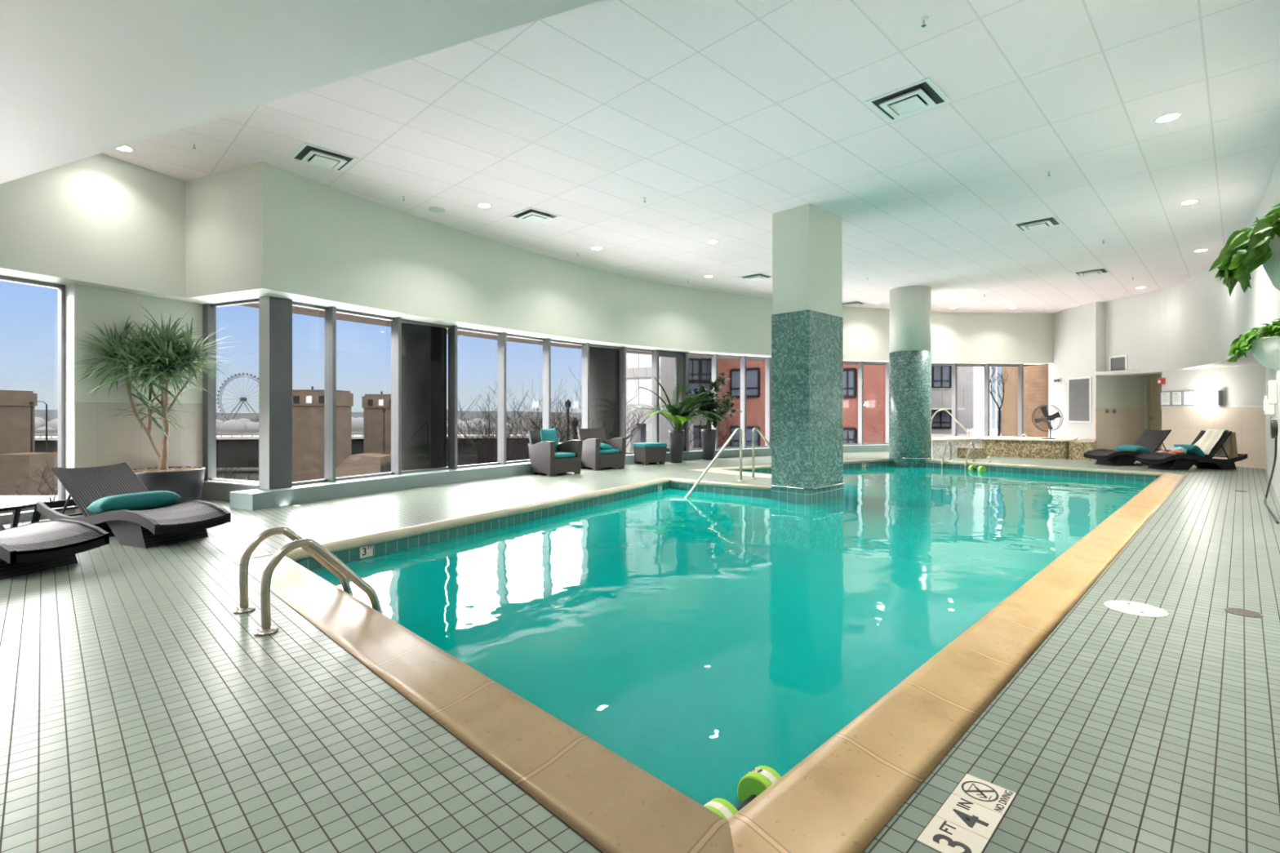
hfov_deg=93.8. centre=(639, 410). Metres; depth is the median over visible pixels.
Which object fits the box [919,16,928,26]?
sprinkler
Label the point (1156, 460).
sun lounger
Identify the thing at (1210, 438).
towel
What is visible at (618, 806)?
coping
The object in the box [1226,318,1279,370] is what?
wall planter
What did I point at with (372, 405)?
building
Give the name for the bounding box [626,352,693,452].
building
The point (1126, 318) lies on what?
wall
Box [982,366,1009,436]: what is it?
bare tree
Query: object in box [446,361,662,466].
bare tree
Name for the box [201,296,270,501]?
window
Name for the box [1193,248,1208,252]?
recessed light
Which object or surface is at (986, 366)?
window
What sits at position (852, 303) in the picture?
ceiling vent
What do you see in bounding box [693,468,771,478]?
coping
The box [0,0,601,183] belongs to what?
ceiling
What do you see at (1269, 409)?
dispenser
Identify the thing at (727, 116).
ceiling
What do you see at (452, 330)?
window
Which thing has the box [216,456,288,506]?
bare tree
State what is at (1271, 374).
wall
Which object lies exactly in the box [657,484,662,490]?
depth marker
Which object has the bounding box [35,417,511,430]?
treeline
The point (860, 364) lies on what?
window
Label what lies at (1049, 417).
pedestal fan
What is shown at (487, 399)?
bare tree
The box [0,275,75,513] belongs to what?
window
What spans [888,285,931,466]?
pillar
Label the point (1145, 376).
door frame
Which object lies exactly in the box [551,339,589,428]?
window
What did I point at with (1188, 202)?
diffuser
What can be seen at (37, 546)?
sun lounger
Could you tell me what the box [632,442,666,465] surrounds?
ottoman
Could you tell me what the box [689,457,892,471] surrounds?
coping
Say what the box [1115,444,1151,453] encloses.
pillow
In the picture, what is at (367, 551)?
depth marker
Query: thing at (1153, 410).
door
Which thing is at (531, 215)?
ceiling vent
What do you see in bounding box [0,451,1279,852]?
floor
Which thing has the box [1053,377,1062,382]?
emergency light
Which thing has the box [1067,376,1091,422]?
air vent
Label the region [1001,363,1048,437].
building
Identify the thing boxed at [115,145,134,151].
recessed light
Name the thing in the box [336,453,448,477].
wall
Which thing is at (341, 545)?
coping
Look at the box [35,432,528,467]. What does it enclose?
wall
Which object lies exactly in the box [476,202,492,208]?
recessed light
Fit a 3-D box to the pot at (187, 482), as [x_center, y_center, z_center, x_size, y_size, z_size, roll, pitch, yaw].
[-6.080,0.993,7.663,0.850,0.495,0.850,0,0,-45]
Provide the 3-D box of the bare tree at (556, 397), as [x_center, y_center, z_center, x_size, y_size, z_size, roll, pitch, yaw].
[-2.802,2.085,22.161,5.585,5.159,6.149,0,0,12]
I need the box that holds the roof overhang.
[225,297,1035,366]
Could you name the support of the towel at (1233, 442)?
hanging from the sun lounger at (1156, 460)
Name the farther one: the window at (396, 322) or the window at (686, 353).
the window at (686, 353)
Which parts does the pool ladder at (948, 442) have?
rail, rail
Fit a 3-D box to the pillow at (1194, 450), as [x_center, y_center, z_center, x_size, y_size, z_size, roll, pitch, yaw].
[11.861,0.870,12.934,0.275,0.288,0.500,0,0,-4]
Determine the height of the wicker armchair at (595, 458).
0.850 m
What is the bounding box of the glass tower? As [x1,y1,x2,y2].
[991,366,995,433]
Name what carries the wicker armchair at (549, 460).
on the floor
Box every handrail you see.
[684,427,744,497]
[750,426,771,479]
[931,408,969,437]
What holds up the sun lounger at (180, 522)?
on the floor
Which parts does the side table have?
leg, leg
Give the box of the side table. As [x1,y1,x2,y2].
[0,499,46,527]
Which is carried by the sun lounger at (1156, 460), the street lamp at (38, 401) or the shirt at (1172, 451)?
the shirt at (1172, 451)
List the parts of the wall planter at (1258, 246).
vine stem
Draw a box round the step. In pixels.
[957,446,986,458]
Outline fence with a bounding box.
[967,428,997,436]
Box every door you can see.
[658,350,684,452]
[1146,376,1161,449]
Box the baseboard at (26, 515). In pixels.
[0,506,75,524]
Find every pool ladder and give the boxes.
[232,526,382,636]
[941,441,976,470]
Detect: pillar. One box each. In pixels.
[770,204,844,504]
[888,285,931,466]
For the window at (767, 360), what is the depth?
16.93 m
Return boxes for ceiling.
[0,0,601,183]
[102,0,1279,313]
[1095,368,1161,375]
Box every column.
[269,296,292,488]
[401,323,446,471]
[589,346,618,439]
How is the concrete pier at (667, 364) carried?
on the snow
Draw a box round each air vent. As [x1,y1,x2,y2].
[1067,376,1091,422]
[1109,355,1127,371]
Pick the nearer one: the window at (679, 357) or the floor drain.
the floor drain
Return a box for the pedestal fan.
[1031,404,1062,439]
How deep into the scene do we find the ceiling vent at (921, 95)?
5.89 m
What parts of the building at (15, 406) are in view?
crown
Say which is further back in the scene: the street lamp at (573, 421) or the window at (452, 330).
the street lamp at (573, 421)
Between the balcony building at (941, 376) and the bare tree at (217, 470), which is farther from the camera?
the balcony building at (941, 376)
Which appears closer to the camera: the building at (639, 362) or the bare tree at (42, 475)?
the bare tree at (42, 475)
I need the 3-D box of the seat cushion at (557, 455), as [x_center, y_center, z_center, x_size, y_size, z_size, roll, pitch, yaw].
[-1.621,0.865,11.745,0.530,0.085,0.500,0,0,-45]
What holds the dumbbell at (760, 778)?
on the pool water
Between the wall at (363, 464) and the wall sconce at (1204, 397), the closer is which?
the wall sconce at (1204, 397)
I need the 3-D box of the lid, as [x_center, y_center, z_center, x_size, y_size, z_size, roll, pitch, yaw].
[3.101,1.236,3.752,0.310,0.008,0.310,0,0,-45]
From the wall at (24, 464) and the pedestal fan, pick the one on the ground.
the wall at (24, 464)
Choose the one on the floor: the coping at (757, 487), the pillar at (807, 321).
the coping at (757, 487)
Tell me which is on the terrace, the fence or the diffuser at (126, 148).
the fence
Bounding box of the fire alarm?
[1157,377,1165,384]
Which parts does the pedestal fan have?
blade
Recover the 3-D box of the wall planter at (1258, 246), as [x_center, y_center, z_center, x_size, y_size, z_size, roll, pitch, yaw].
[2.882,-0.714,2.694,0.713,0.568,0.470,0,0,-45]
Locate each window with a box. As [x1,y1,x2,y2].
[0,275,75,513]
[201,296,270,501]
[292,301,336,485]
[336,308,401,480]
[401,319,457,474]
[457,326,506,468]
[506,333,551,463]
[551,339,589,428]
[589,343,626,454]
[626,347,658,453]
[684,351,688,451]
[688,352,717,450]
[717,355,746,448]
[746,356,771,448]
[843,360,863,444]
[863,361,888,444]
[931,363,957,435]
[957,364,989,436]
[989,364,1023,436]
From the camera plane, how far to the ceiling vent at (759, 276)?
13.65 m
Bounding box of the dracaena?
[60,303,238,502]
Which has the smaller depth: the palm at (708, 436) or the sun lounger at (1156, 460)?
the sun lounger at (1156, 460)
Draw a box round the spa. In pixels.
[931,435,1078,459]
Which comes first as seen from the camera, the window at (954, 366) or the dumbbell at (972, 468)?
the dumbbell at (972, 468)
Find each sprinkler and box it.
[191,142,197,149]
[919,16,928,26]
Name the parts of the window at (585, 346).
frame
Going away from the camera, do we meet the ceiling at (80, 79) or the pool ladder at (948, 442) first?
the ceiling at (80, 79)
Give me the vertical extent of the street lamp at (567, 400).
8.888 m
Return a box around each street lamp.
[29,400,33,452]
[38,400,48,452]
[382,407,385,453]
[564,399,570,440]
[572,417,578,438]
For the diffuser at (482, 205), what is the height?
0.001 m
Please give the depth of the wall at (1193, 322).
12.77 m
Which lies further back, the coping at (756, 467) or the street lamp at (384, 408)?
the street lamp at (384, 408)
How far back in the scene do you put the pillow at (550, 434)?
11.85 m
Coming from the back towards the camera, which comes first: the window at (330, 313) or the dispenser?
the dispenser
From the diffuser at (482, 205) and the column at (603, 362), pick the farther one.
the column at (603, 362)
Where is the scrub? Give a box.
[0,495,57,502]
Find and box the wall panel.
[75,284,202,403]
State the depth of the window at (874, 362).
18.63 m
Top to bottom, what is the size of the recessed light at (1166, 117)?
0.008 m
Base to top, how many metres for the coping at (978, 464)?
0.075 m
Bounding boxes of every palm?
[620,376,728,462]
[681,372,742,460]
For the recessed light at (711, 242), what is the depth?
10.89 m
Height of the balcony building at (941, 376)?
23.000 m
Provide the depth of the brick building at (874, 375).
27.11 m
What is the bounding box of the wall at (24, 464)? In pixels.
[0,452,57,495]
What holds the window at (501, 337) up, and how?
in the wall at (323, 245)
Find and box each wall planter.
[1208,203,1279,296]
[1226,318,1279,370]
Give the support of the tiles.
attached to the basin
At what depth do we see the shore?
619.96 m
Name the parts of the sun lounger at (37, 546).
backrest, leg, seat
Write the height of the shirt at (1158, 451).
0.051 m
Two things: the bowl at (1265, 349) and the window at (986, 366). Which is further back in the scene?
the window at (986, 366)
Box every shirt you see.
[1155,450,1167,453]
[1167,450,1185,453]
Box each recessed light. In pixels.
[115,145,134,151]
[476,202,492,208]
[591,246,602,250]
[706,240,719,244]
[1153,112,1182,123]
[1179,199,1199,204]
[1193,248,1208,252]
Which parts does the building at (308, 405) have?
crown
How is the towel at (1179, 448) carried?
on the sun lounger at (1156, 460)
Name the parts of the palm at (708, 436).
stem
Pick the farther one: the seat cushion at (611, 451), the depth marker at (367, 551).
the seat cushion at (611, 451)
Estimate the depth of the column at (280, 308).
8.01 m
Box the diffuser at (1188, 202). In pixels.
[1182,200,1197,204]
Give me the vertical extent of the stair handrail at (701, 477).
1.442 m
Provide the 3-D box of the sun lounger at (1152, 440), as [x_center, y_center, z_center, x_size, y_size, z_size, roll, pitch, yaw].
[11.441,0.833,13.882,1.902,0.815,0.661,0,0,-4]
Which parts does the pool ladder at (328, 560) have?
rail, rail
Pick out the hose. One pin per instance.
(1274, 426)
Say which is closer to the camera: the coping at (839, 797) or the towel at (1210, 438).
the coping at (839, 797)
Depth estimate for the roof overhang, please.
11.76 m
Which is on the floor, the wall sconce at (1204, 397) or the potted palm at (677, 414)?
the potted palm at (677, 414)
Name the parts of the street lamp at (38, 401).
post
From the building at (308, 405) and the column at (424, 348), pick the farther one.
the building at (308, 405)
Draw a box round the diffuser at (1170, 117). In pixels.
[1157,114,1178,121]
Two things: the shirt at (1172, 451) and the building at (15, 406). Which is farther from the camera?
the building at (15, 406)
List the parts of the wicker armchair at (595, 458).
arm, backrest, arm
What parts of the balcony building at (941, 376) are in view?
frame, frame, balcony railing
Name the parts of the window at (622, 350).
frame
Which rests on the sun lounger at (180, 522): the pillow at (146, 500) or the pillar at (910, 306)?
the pillow at (146, 500)
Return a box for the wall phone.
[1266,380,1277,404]
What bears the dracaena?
on the floor
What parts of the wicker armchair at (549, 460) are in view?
arm, backrest, arm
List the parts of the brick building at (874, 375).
frame, frame, frame, frame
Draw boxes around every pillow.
[86,490,181,514]
[539,428,558,447]
[600,443,612,449]
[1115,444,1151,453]
[1173,444,1205,457]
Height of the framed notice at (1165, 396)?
0.380 m
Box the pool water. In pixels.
[310,465,1152,807]
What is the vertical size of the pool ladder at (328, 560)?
1.396 m
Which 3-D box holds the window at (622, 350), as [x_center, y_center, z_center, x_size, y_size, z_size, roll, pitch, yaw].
[-0.800,-0.239,13.827,1.158,2.549,0.192,0,0,-45]
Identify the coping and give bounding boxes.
[233,555,734,852]
[235,477,670,561]
[665,477,771,491]
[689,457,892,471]
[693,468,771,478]
[727,472,1186,852]
[924,459,1183,476]
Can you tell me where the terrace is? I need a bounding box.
[931,433,1001,437]
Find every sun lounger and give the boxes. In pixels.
[0,519,109,579]
[36,462,231,548]
[1084,429,1178,466]
[1135,430,1247,470]
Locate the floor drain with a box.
[1224,608,1263,617]
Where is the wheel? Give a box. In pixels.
[216,373,258,421]
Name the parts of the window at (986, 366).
frame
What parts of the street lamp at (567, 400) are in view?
post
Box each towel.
[1168,446,1187,453]
[1194,429,1230,456]
[1228,431,1237,458]
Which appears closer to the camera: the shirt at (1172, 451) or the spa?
the shirt at (1172, 451)
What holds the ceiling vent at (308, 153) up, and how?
in the ceiling at (727, 116)
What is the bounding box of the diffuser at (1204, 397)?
[1197,391,1213,404]
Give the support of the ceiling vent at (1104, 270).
in the ceiling at (727, 116)
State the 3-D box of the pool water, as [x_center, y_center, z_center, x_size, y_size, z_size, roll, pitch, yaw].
[2.822,1.380,9.063,13.950,0.001,6.740,0,0,-45]
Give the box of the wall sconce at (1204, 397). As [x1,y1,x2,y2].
[1197,390,1222,404]
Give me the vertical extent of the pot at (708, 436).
0.770 m
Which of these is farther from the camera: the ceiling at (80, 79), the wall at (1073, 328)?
the wall at (1073, 328)
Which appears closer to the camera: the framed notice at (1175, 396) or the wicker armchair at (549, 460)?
the wicker armchair at (549, 460)
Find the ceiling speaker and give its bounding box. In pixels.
[428,207,444,213]
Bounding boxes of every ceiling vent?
[288,142,358,172]
[508,206,561,224]
[737,272,772,281]
[841,300,866,306]
[865,77,950,122]
[1011,215,1062,231]
[1071,267,1110,276]
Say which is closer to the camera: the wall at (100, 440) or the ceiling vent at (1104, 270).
the wall at (100, 440)
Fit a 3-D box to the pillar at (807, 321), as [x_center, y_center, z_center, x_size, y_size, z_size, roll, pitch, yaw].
[2.653,-0.342,9.443,1.125,5.464,0.715,0,0,-45]
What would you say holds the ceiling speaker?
attached to the ceiling at (727, 116)
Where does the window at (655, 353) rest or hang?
in the wall at (323, 245)
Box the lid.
[1104,600,1168,617]
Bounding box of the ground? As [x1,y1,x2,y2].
[35,418,1001,506]
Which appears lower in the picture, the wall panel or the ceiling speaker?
the wall panel
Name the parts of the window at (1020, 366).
frame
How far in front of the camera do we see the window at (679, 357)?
15.33 m
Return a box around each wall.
[0,153,1053,364]
[0,452,57,495]
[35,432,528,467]
[75,402,202,513]
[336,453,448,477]
[1048,302,1094,439]
[1094,302,1144,451]
[1105,292,1266,469]
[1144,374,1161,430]
[1148,149,1279,372]
[1266,367,1279,502]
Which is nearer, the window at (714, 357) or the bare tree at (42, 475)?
the window at (714, 357)
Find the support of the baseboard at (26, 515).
attached to the wall at (100, 440)
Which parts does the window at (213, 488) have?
sill panel, sill, frame, frame, post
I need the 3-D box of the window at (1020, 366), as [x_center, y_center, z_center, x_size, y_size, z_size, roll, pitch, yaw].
[11.771,-0.239,19.357,1.147,2.549,0.190,0,0,-3]
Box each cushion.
[555,452,575,458]
[600,448,619,453]
[632,442,666,448]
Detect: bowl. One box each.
[1250,336,1279,370]
[1262,234,1279,290]
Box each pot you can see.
[133,466,205,502]
[668,430,684,462]
[701,429,716,460]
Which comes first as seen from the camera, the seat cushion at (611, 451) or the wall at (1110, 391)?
the seat cushion at (611, 451)
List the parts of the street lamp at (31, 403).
post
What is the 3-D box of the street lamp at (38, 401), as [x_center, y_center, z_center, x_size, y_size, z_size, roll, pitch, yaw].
[-70.217,3.541,70.000,2.060,9.397,0.220,0,0,0]
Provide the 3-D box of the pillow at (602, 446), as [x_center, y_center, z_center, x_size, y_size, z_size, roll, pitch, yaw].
[-0.845,0.765,12.847,0.398,0.168,0.402,0,0,33]
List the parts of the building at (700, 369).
frame, frame, frame, frame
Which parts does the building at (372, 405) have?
crown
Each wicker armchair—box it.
[527,430,582,476]
[577,428,626,471]
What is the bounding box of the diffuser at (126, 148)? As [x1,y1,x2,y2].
[117,146,132,151]
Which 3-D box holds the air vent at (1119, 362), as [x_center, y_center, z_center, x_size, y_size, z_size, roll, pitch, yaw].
[13.124,-1.269,16.453,0.030,0.497,0.562,0,0,-3]
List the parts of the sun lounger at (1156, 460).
seat, leg, frame, backrest, leg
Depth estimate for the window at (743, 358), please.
16.49 m
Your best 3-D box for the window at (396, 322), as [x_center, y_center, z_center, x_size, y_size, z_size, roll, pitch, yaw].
[-4.251,-0.239,9.276,0.190,2.549,1.147,0,0,32]
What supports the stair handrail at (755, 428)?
on the floor
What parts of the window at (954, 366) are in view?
frame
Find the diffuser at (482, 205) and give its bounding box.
[478,203,489,207]
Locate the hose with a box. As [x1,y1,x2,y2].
[1263,416,1279,524]
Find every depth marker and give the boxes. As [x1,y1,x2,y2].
[360,545,373,558]
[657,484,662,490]
[916,773,1016,852]
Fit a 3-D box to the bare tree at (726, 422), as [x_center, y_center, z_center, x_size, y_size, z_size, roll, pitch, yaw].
[2.096,1.225,20.979,3.043,4.464,4.231,0,0,-13]
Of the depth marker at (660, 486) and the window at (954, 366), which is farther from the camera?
the window at (954, 366)
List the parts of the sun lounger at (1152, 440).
seat, leg, frame, backrest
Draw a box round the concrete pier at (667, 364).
[660,356,675,448]
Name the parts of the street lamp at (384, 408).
post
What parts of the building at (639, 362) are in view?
panel, panel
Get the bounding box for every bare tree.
[12,457,57,501]
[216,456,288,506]
[216,465,257,480]
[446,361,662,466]
[446,383,529,465]
[488,396,650,460]
[659,393,749,448]
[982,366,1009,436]
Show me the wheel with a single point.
(242, 398)
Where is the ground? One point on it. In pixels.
(55, 433)
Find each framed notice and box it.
[1160,391,1170,406]
[1170,390,1182,406]
[1182,390,1195,405]
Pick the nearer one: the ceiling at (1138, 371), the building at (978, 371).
the ceiling at (1138, 371)
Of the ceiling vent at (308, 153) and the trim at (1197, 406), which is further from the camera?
the trim at (1197, 406)
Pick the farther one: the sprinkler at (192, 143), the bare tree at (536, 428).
the bare tree at (536, 428)
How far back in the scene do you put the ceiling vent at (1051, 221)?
9.78 m
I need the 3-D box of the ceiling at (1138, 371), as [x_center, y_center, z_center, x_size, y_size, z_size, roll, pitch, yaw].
[13.766,-1.050,15.984,1.700,0.100,1.940,0,0,-5]
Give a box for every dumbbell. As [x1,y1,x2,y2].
[703,765,781,820]
[968,465,986,471]
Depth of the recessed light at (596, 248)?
11.34 m
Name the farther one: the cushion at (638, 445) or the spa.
the spa
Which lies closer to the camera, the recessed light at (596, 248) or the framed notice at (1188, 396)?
the recessed light at (596, 248)
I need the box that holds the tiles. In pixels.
[295,461,1158,570]
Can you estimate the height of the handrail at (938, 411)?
1.300 m
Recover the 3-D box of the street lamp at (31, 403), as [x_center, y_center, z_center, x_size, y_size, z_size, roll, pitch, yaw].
[-60.900,3.621,60.000,0.320,9.238,0.304,0,0,0]
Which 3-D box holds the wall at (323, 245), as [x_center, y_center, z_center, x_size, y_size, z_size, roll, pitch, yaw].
[1.673,-2.343,11.773,27.600,1.662,7.255,0,0,-33]
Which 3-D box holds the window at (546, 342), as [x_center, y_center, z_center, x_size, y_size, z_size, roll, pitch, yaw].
[-2.314,-0.239,12.100,0.190,2.549,1.200,0,0,39]
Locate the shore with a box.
[35,409,1001,418]
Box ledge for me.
[1069,439,1096,460]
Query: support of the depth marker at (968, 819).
on the floor
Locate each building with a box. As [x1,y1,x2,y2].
[0,390,37,454]
[292,386,353,482]
[361,391,391,454]
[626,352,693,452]
[688,357,711,448]
[717,359,885,447]
[931,366,973,433]
[973,366,996,433]
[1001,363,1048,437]
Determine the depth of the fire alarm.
15.13 m
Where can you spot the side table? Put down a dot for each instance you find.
(16, 506)
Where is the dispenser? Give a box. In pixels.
[1263,395,1275,414]
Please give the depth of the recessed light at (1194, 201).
8.81 m
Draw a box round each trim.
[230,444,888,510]
[1161,405,1263,407]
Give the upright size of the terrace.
6.966 m
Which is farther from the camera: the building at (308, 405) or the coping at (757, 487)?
the building at (308, 405)
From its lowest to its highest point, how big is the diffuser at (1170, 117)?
0.001 m
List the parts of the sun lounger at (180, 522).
leg, backrest, frame, leg, seat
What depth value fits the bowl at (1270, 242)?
2.61 m
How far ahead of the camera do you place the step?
15.60 m
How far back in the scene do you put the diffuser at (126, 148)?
7.03 m

